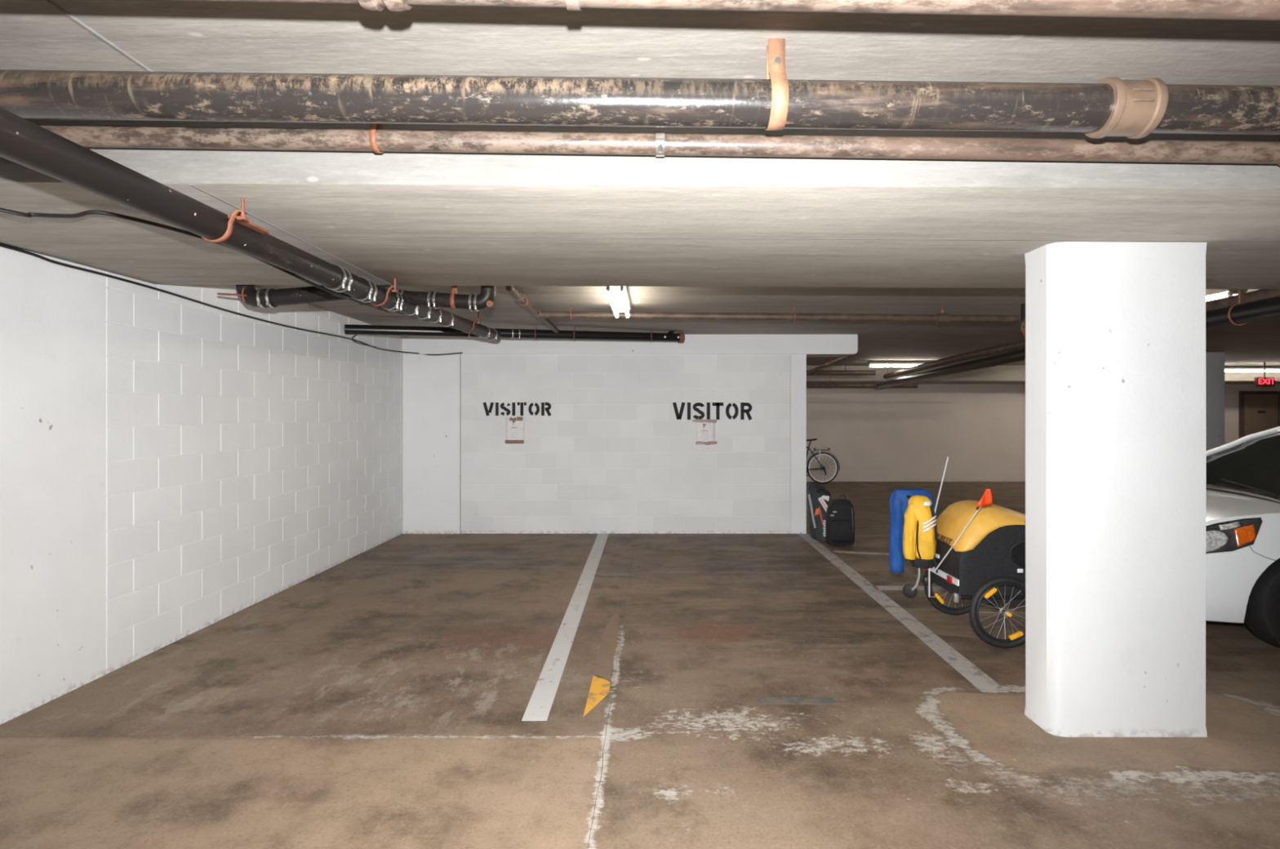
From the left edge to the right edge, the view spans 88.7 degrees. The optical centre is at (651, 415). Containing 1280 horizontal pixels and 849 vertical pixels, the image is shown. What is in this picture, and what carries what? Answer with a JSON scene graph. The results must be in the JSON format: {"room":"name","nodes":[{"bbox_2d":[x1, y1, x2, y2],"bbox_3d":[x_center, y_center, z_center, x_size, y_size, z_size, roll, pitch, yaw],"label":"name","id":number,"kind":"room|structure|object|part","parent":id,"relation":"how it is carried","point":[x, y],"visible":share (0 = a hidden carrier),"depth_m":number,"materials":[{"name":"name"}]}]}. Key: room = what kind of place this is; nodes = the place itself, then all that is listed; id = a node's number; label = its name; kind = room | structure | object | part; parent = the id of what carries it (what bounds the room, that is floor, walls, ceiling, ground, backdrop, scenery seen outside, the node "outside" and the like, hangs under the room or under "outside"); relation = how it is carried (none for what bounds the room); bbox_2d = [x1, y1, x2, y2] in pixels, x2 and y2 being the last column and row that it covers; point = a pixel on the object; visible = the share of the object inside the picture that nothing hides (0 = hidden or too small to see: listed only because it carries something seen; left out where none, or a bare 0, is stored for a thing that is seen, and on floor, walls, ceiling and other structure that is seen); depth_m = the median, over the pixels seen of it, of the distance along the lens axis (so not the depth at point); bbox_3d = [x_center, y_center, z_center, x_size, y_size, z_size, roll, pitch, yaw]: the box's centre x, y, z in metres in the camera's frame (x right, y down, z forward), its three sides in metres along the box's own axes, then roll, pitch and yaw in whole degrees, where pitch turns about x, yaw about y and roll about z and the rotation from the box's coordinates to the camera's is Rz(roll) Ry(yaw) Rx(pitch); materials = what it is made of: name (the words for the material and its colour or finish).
{"room":"parking garage","nodes":[
{"label":"parking garage","id":0,"kind":"room"},
{"bbox_2d":[0,246,402,724],"bbox_3d":[-3.280,0.185,3.450,0.201,2.850,23.300,0,0,0],"label":"wall","id":1,"kind":"structure","parent":0,"point":[171,466],"depth_m":4.21,"materials":[{"name":"paint"}]},
{"bbox_2d":[0,243,462,355],"bbox_3d":[-2.796,-0.797,3.179,0.785,0.078,10.358,0,0,0],"label":"cable","id":2,"kind":"object","parent":1,"relation":"attached to","point":[1,244],"visible":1,"depth_m":4.28,"materials":[{"name":"black rubber"}]},
{"bbox_2d":[351,334,376,347],"bbox_3d":[-3.146,-0.836,7.198,0.044,0.132,0.589,0,0,0],"label":"cable","id":3,"kind":"object","parent":2,"relation":"attached to","point":[355,335],"visible":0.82,"depth_m":7.06,"materials":[{"name":"black rubber"}]},
{"bbox_2d":[402,354,806,533],"bbox_3d":[-0.605,0.410,8.447,5.150,2.400,0.206,0,0,0],"label":"wall","id":4,"kind":"structure","parent":0,"point":[609,446],"depth_m":8.35,"materials":[{"name":"paint"}]},
{"bbox_2d":[505,417,524,444],"bbox_3d":[-1.751,0.191,8.344,0.245,0.343,0.004,0,0,0],"label":"paper notice","id":5,"kind":"object","parent":4,"relation":"attached to","point":[514,427],"visible":1,"depth_m":8.34,"materials":[{"name":"white paper"}]},
{"bbox_2d":[402,334,857,357],"bbox_3d":[-0.280,-0.934,8.549,5.800,0.312,0.442,0,0,0],"label":"beam","id":6,"kind":"structure","parent":4,"relation":"attached to","point":[811,345],"depth_m":8.33,"materials":[{"name":"paint"}]},
{"bbox_2d":[692,419,716,444],"bbox_3d":[0.671,0.214,8.344,0.311,0.327,0.004,0,0,0],"label":"paper notice","id":7,"kind":"object","parent":4,"relation":"attached to","point":[705,428],"visible":1,"depth_m":8.34,"materials":[{"name":"white paper"}]},
{"bbox_2d":[0,481,1279,848],"bbox_3d":[5.910,1.659,3.450,18.580,0.302,23.300,0,0,0],"label":"floor","id":8,"kind":"structure","parent":0,"point":[411,691],"depth_m":3.20,"materials":[{"name":"concrete"}]},
{"bbox_2d":[806,481,831,541],"bbox_3d":[2.067,1.169,8.047,0.366,0.683,0.565,0,0,0],"label":"sports bag","id":9,"kind":"object","parent":8,"relation":"on","point":[819,499],"visible":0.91,"depth_m":7.95,"materials":[{"name":"black fabric"}]},
{"bbox_3d":[2.008,0.882,8.158,0.173,0.110,0.043,0,0,41],"label":"carry handle","id":10,"kind":"part","parent":9,"relation":"part of","materials":[{"name":"black fabric"}]},
{"bbox_2d":[806,438,839,484],"bbox_3d":[3.241,1.004,14.420,1.782,1.013,0.566,0,0,0],"label":"bicycle","id":11,"kind":"object","parent":8,"relation":"on","point":[820,453],"visible":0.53,"depth_m":14.40,"materials":[{"name":"metal"}]},
{"bbox_3d":[3.295,0.917,14.415,0.950,0.608,0.058,0,0,2],"label":"frame","id":12,"kind":"part","parent":11,"relation":"part of","materials":[{"name":"black paint"}]},
{"bbox_2d":[825,494,854,544],"bbox_3d":[2.190,1.219,7.603,0.316,0.582,0.295,0,0,0],"label":"backpack","id":13,"kind":"object","parent":8,"relation":"on","point":[840,514],"visible":1,"depth_m":7.53,"materials":[{"name":"black fabric"}]},
{"bbox_2d":[902,457,1025,648],"bbox_3d":[2.532,0.912,4.599,1.238,1.196,0.993,0,0,-3],"label":"trailer","id":14,"kind":"object","parent":8,"relation":"on","point":[980,557],"visible":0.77,"depth_m":4.32,"materials":[{"name":"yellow fabric"}]},
{"bbox_2d":[888,488,937,573],"bbox_3d":[1.987,0.870,4.971,0.380,0.630,0.145,0,0,0],"label":"garment","id":15,"kind":"object","parent":14,"relation":"hanging from","point":[899,502],"visible":0.59,"depth_m":4.92,"materials":[{"name":"fabric"}]},
{"bbox_2d":[902,494,937,559],"bbox_3d":[1.914,0.797,4.689,0.258,0.445,0.225,0,0,0],"label":"jacket","id":16,"kind":"object","parent":14,"relation":"hanging from","point":[920,526],"visible":1,"depth_m":4.60,"materials":[{"name":"fabric"}]},
{"bbox_2d":[910,557,934,568],"bbox_3d":[1.960,1.042,4.742,0.180,0.105,0.153,0,0,0],"label":"pouch","id":17,"kind":"object","parent":16,"relation":"hanging from","point":[917,562],"visible":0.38,"depth_m":4.68,"materials":[{"name":"fabric"}]},
{"bbox_3d":[2.008,1.139,4.815,0.090,0.358,0.215,0,0,-18],"label":"caster arm","id":18,"kind":"part","parent":14,"relation":"part of","materials":[{"name":"metal"}]},
{"bbox_3d":[2.568,1.194,4.603,1.076,0.192,0.735,0,0,0],"label":"frame","id":19,"kind":"part","parent":14,"relation":"part of","materials":[{"name":"metal"}]},
{"bbox_2d":[1024,241,1207,737],"bbox_3d":[2.248,0.348,3.188,0.736,2.363,0.233,0,0,0],"label":"concrete column","id":20,"kind":"structure","parent":8,"relation":"on","point":[1116,458],"depth_m":3.08,"materials":[{"name":"white concrete"}]},
{"bbox_2d":[1205,352,1224,450],"bbox_3d":[9.060,0.240,10.900,0.620,2.580,0.400,0,0,0],"label":"concrete column","id":21,"kind":"structure","parent":8,"relation":"on","point":[1215,362],"depth_m":10.70,"materials":[{"name":"grey concrete"}]},
{"bbox_2d":[1205,426,1279,647],"bbox_3d":[5.336,0.772,4.945,4.168,1.475,2.116,0,0,0],"label":"car","id":22,"kind":"object","parent":8,"relation":"on","point":[1242,474],"visible":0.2,"depth_m":4.18,"materials":[{"name":"paint"}]},
{"bbox_2d":[1218,521,1240,529],"bbox_3d":[3.678,0.703,4.165,0.114,0.057,0.023,0,0,10],"label":"lamp","id":23,"kind":"object","parent":22,"relation":"attached to","point":[1222,525],"depth_m":4.16,"materials":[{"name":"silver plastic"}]},
{"bbox_3d":[3.582,0.781,4.206,0.582,0.265,0.102,0,0,19],"label":"lamp trim","id":24,"kind":"part","parent":22,"relation":"part of","materials":[{"name":"black plastic"}]},
{"bbox_2d":[0,0,1279,85],"bbox_3d":[6.010,-1.240,-2.777,18.780,0.200,10.845,0,0,0],"label":"ceiling","id":25,"kind":"structure","parent":0,"point":[163,36],"depth_m":2.01,"materials":[{"name":"concrete"}]},
{"bbox_2d":[0,0,1279,289],"bbox_3d":[5.960,-0.996,-1.905,18.480,0.488,12.190,0,0,0],"label":"ceiling beam","id":26,"kind":"structure","parent":25,"relation":"attached to","point":[411,218],"depth_m":2.67,"materials":[{"name":"concrete"}]},
{"bbox_2d":[0,207,383,310],"bbox_3d":[-2.157,-0.758,2.980,0.494,0.200,2.547,0,0,30],"label":"cable","id":27,"kind":"object","parent":26,"relation":"hanging from","point":[29,215],"visible":0.88,"depth_m":2.68,"materials":[{"name":"black rubber"}]},
{"bbox_2d":[0,107,501,341],"bbox_3d":[-1.643,-0.844,-0.474,0.190,0.372,14.952,0,0,0],"label":"drain pipe","id":28,"kind":"object","parent":26,"relation":"hanging from","point":[23,142],"visible":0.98,"depth_m":2.27,"materials":[{"name":"metal"}]},
{"bbox_3d":[-1.563,-0.792,2.500,0.030,0.095,0.024,0,0,0],"label":"hanger rod","id":29,"kind":"part","parent":28,"relation":"part of","materials":[{"name":"orange metal"}]},
{"bbox_3d":[-1.563,-0.794,3.980,0.030,0.092,0.024,0,0,0],"label":"hanger rod","id":30,"kind":"part","parent":28,"relation":"part of","materials":[{"name":"orange metal"}]},
{"bbox_2d":[396,285,495,311],"bbox_3d":[-1.459,-0.888,4.494,0.768,0.345,0.132,0,0,0],"label":"pipe","id":31,"kind":"object","parent":28,"relation":"attached to","point":[432,300],"visible":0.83,"depth_m":4.46,"materials":[{"name":"metal"}]},
{"bbox_2d":[0,38,1279,138],"bbox_3d":[2.920,-0.957,2.000,12.162,0.366,0.169,0,0,0],"label":"pipe","id":32,"kind":"object","parent":25,"relation":"hanging from","point":[1110,106],"visible":1,"depth_m":1.94,"materials":[{"name":"black metal"}]},
{"bbox_2d":[36,123,1279,165],"bbox_3d":[2.920,-0.958,2.262,12.161,0.365,0.083,0,0,0],"label":"pipe","id":33,"kind":"object","parent":25,"relation":"hanging from","point":[377,140],"visible":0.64,"depth_m":2.23,"materials":[{"name":"brown metal"}]},
{"bbox_2d":[144,0,1279,21],"bbox_3d":[2.920,-0.956,1.490,12.162,0.369,0.132,0,0,0],"label":"pipe","id":34,"kind":"object","parent":25,"relation":"hanging from","point":[1234,10],"visible":1,"depth_m":1.48,"materials":[{"name":"brown metal"}]},
{"bbox_2d":[254,284,1279,365],"bbox_3d":[6.010,-1.130,9.495,18.780,0.200,11.210,0,0,0],"label":"ceiling","id":35,"kind":"structure","parent":0,"point":[1255,343],"depth_m":6.70,"materials":[{"name":"concrete"}]},
{"bbox_2d":[217,284,394,308],"bbox_3d":[-2.293,-0.887,4.356,1.137,0.346,0.145,0,0,0],"label":"pipe","id":36,"kind":"object","parent":35,"relation":"hanging from","point":[263,298],"visible":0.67,"depth_m":4.31,"materials":[{"name":"metal"}]},
{"bbox_2d":[328,288,430,322],"bbox_3d":[-1.915,-0.792,4.750,0.092,0.094,1.134,0,0,14],"label":"pipe","id":37,"kind":"object","parent":36,"relation":"attached to","point":[342,293],"visible":0.19,"depth_m":4.63,"materials":[{"name":"metal"}]},
{"bbox_2d":[344,324,684,342],"bbox_3d":[-1.396,-0.979,7.414,3.788,0.279,0.131,0,0,-20],"label":"pipe","id":38,"kind":"object","parent":35,"relation":"hanging from","point":[349,329],"visible":0.86,"depth_m":7.37,"materials":[{"name":"black metal"}]},
{"bbox_2d":[505,285,559,333],"bbox_3d":[-1.090,-0.989,6.320,0.080,0.123,2.600,0,0,0],"label":"pipe","id":39,"kind":"object","parent":35,"relation":"hanging from","point":[518,296],"visible":0.86,"depth_m":5.65,"materials":[{"name":"brown metal"}]},
{"bbox_2d":[605,286,631,318],"bbox_3d":[-0.275,-0.965,5.460,0.170,0.130,1.242,0,0,0],"label":"fluorescent light","id":40,"kind":"object","parent":35,"relation":"attached to","point":[619,297],"visible":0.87,"depth_m":5.34,"materials":[{"name":"plastic"}]},
{"bbox_2d":[606,286,609,293],"bbox_3d":[-0.325,-0.943,4.852,0.026,0.085,0.026,0,0,0],"label":"socket","id":41,"kind":"object","parent":40,"relation":"attached to","point":[607,287],"depth_m":4.84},
{"bbox_2d":[619,286,623,293],"bbox_3d":[-0.225,-0.943,4.852,0.026,0.085,0.026,0,0,0],"label":"socket","id":42,"kind":"object","parent":40,"relation":"attached to","point":[621,288],"depth_m":4.84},
{"bbox_2d":[536,306,1018,323],"bbox_3d":[1.185,-0.951,6.200,4.551,0.158,0.094,0,0,0],"label":"pipe","id":43,"kind":"object","parent":35,"relation":"hanging from","point":[942,317],"visible":1,"depth_m":6.17,"materials":[{"name":"metal"}]},
{"bbox_2d":[806,354,853,374],"bbox_3d":[2.837,-0.900,10.750,0.080,0.260,3.708,0,0,4],"label":"pipe","id":44,"kind":"object","parent":35,"relation":"hanging from","point":[831,362],"visible":0.91,"depth_m":10.27,"materials":[{"name":"brown metal"}]},
{"bbox_2d":[806,364,875,375],"bbox_3d":[2.750,-0.915,13.200,3.500,0.230,0.120,0,0,0],"label":"pipe","id":45,"kind":"object","parent":35,"relation":"hanging from","point":[820,372],"visible":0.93,"depth_m":13.16,"materials":[{"name":"metal"}]},
{"bbox_2d":[806,367,917,387],"bbox_3d":[3.175,-0.792,13.200,4.350,0.475,0.090,0,0,0],"label":"pipe","id":46,"kind":"object","parent":35,"relation":"hanging from","point":[830,384],"visible":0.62,"depth_m":13.17,"materials":[{"name":"black metal"}]},
{"bbox_2d":[867,360,935,367],"bbox_3d":[4.691,-0.965,12.300,1.242,0.130,0.085,0,0,0],"label":"fluorescent light","id":47,"kind":"object","parent":35,"relation":"attached to","point":[872,363],"visible":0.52,"depth_m":12.28,"materials":[{"name":"white plastic"}]},
{"bbox_2d":[1020,303,1025,337],"bbox_3d":[3.436,-0.869,6.011,0.142,0.442,0.167,0,0,0],"label":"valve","id":48,"kind":"object","parent":35,"relation":"attached to","point":[1022,305],"visible":0.3,"depth_m":6.02,"materials":[{"name":"black metal"}]},
{"bbox_3d":[3.449,-0.781,6.025,0.116,0.266,0.108,0,0,0],"label":"valve stem","id":49,"kind":"part","parent":48,"relation":"part of","materials":[{"name":"orange metal"}]},
{"bbox_2d":[806,365,1279,384],"bbox_3d":[6.010,-0.900,14.260,18.380,0.380,1.320,0,0,0],"label":"ceiling beam","id":50,"kind":"structure","parent":35,"relation":"attached to","point":[998,375],"depth_m":13.60,"materials":[{"name":"concrete"}]},
{"bbox_2d":[873,288,1279,389],"bbox_3d":[4.086,-0.782,6.207,0.418,0.495,14.425,0,0,3],"label":"pipe","id":51,"kind":"object","parent":35,"relation":"hanging from","point":[1236,314],"visible":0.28,"depth_m":4.47,"materials":[{"name":"black metal"}]},
{"bbox_2d":[883,288,1279,378],"bbox_3d":[4.310,-0.880,8.717,0.320,0.300,9.211,0,0,4],"label":"pipe","id":52,"kind":"object","parent":35,"relation":"hanging from","point":[1262,294],"visible":0.25,"depth_m":7.69,"materials":[{"name":"black metal"}]},
{"bbox_2d":[1205,288,1247,301],"bbox_3d":[4.620,-0.965,5.780,0.170,0.130,1.242,0,0,0],"label":"fluorescent light","id":53,"kind":"object","parent":35,"relation":"attached to","point":[1211,294],"visible":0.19,"depth_m":5.25,"materials":[{"name":"plastic"}]},
{"bbox_2d":[1227,290,1233,296],"bbox_3d":[4.570,-0.943,5.172,0.026,0.085,0.026,0,0,0],"label":"socket","id":54,"kind":"object","parent":53,"relation":"attached to","point":[1230,293],"depth_m":5.16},
{"bbox_2d":[1224,365,1279,371],"bbox_3d":[12.300,-0.935,13.200,2.402,0.130,0.085,0,0,0],"label":"fluorescent light","id":55,"kind":"object","parent":35,"relation":"attached to","point":[1227,368],"visible":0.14,"depth_m":13.17,"materials":[{"name":"white plastic"}]},
{"bbox_2d":[1253,361,1275,386],"bbox_3d":[11.814,-0.796,12.617,0.340,0.468,0.085,0,0,0],"label":"exit sign","id":56,"kind":"object","parent":35,"relation":"hanging from","point":[1258,381],"visible":1,"depth_m":12.58,"materials":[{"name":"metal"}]},
{"bbox_3d":[11.814,-0.878,12.620,0.018,0.303,0.018,0,0,22],"label":"hanging rod","id":57,"kind":"part","parent":56,"relation":"part of","materials":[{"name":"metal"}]},
{"bbox_2d":[806,383,1279,481],"bbox_3d":[6.010,0.185,14.985,18.780,2.850,0.230,0,0,0],"label":"wall","id":58,"kind":"structure","parent":0,"point":[890,433],"depth_m":14.90,"materials":[{"name":"paint"}]},
{"bbox_2d":[1238,391,1279,438],"bbox_3d":[13.810,0.490,14.838,0.900,2.080,0.165,0,0,0],"label":"door","id":59,"kind":"structure","parent":58,"relation":"in","point":[1258,411],"depth_m":14.82,"materials":[{"name":"brown wood"}]},
{"bbox_3d":[13.810,-0.075,14.823,0.180,0.050,0.010,0,0,0],"label":"plate","id":60,"kind":"part","parent":59,"relation":"part of","materials":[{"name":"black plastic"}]}
]}

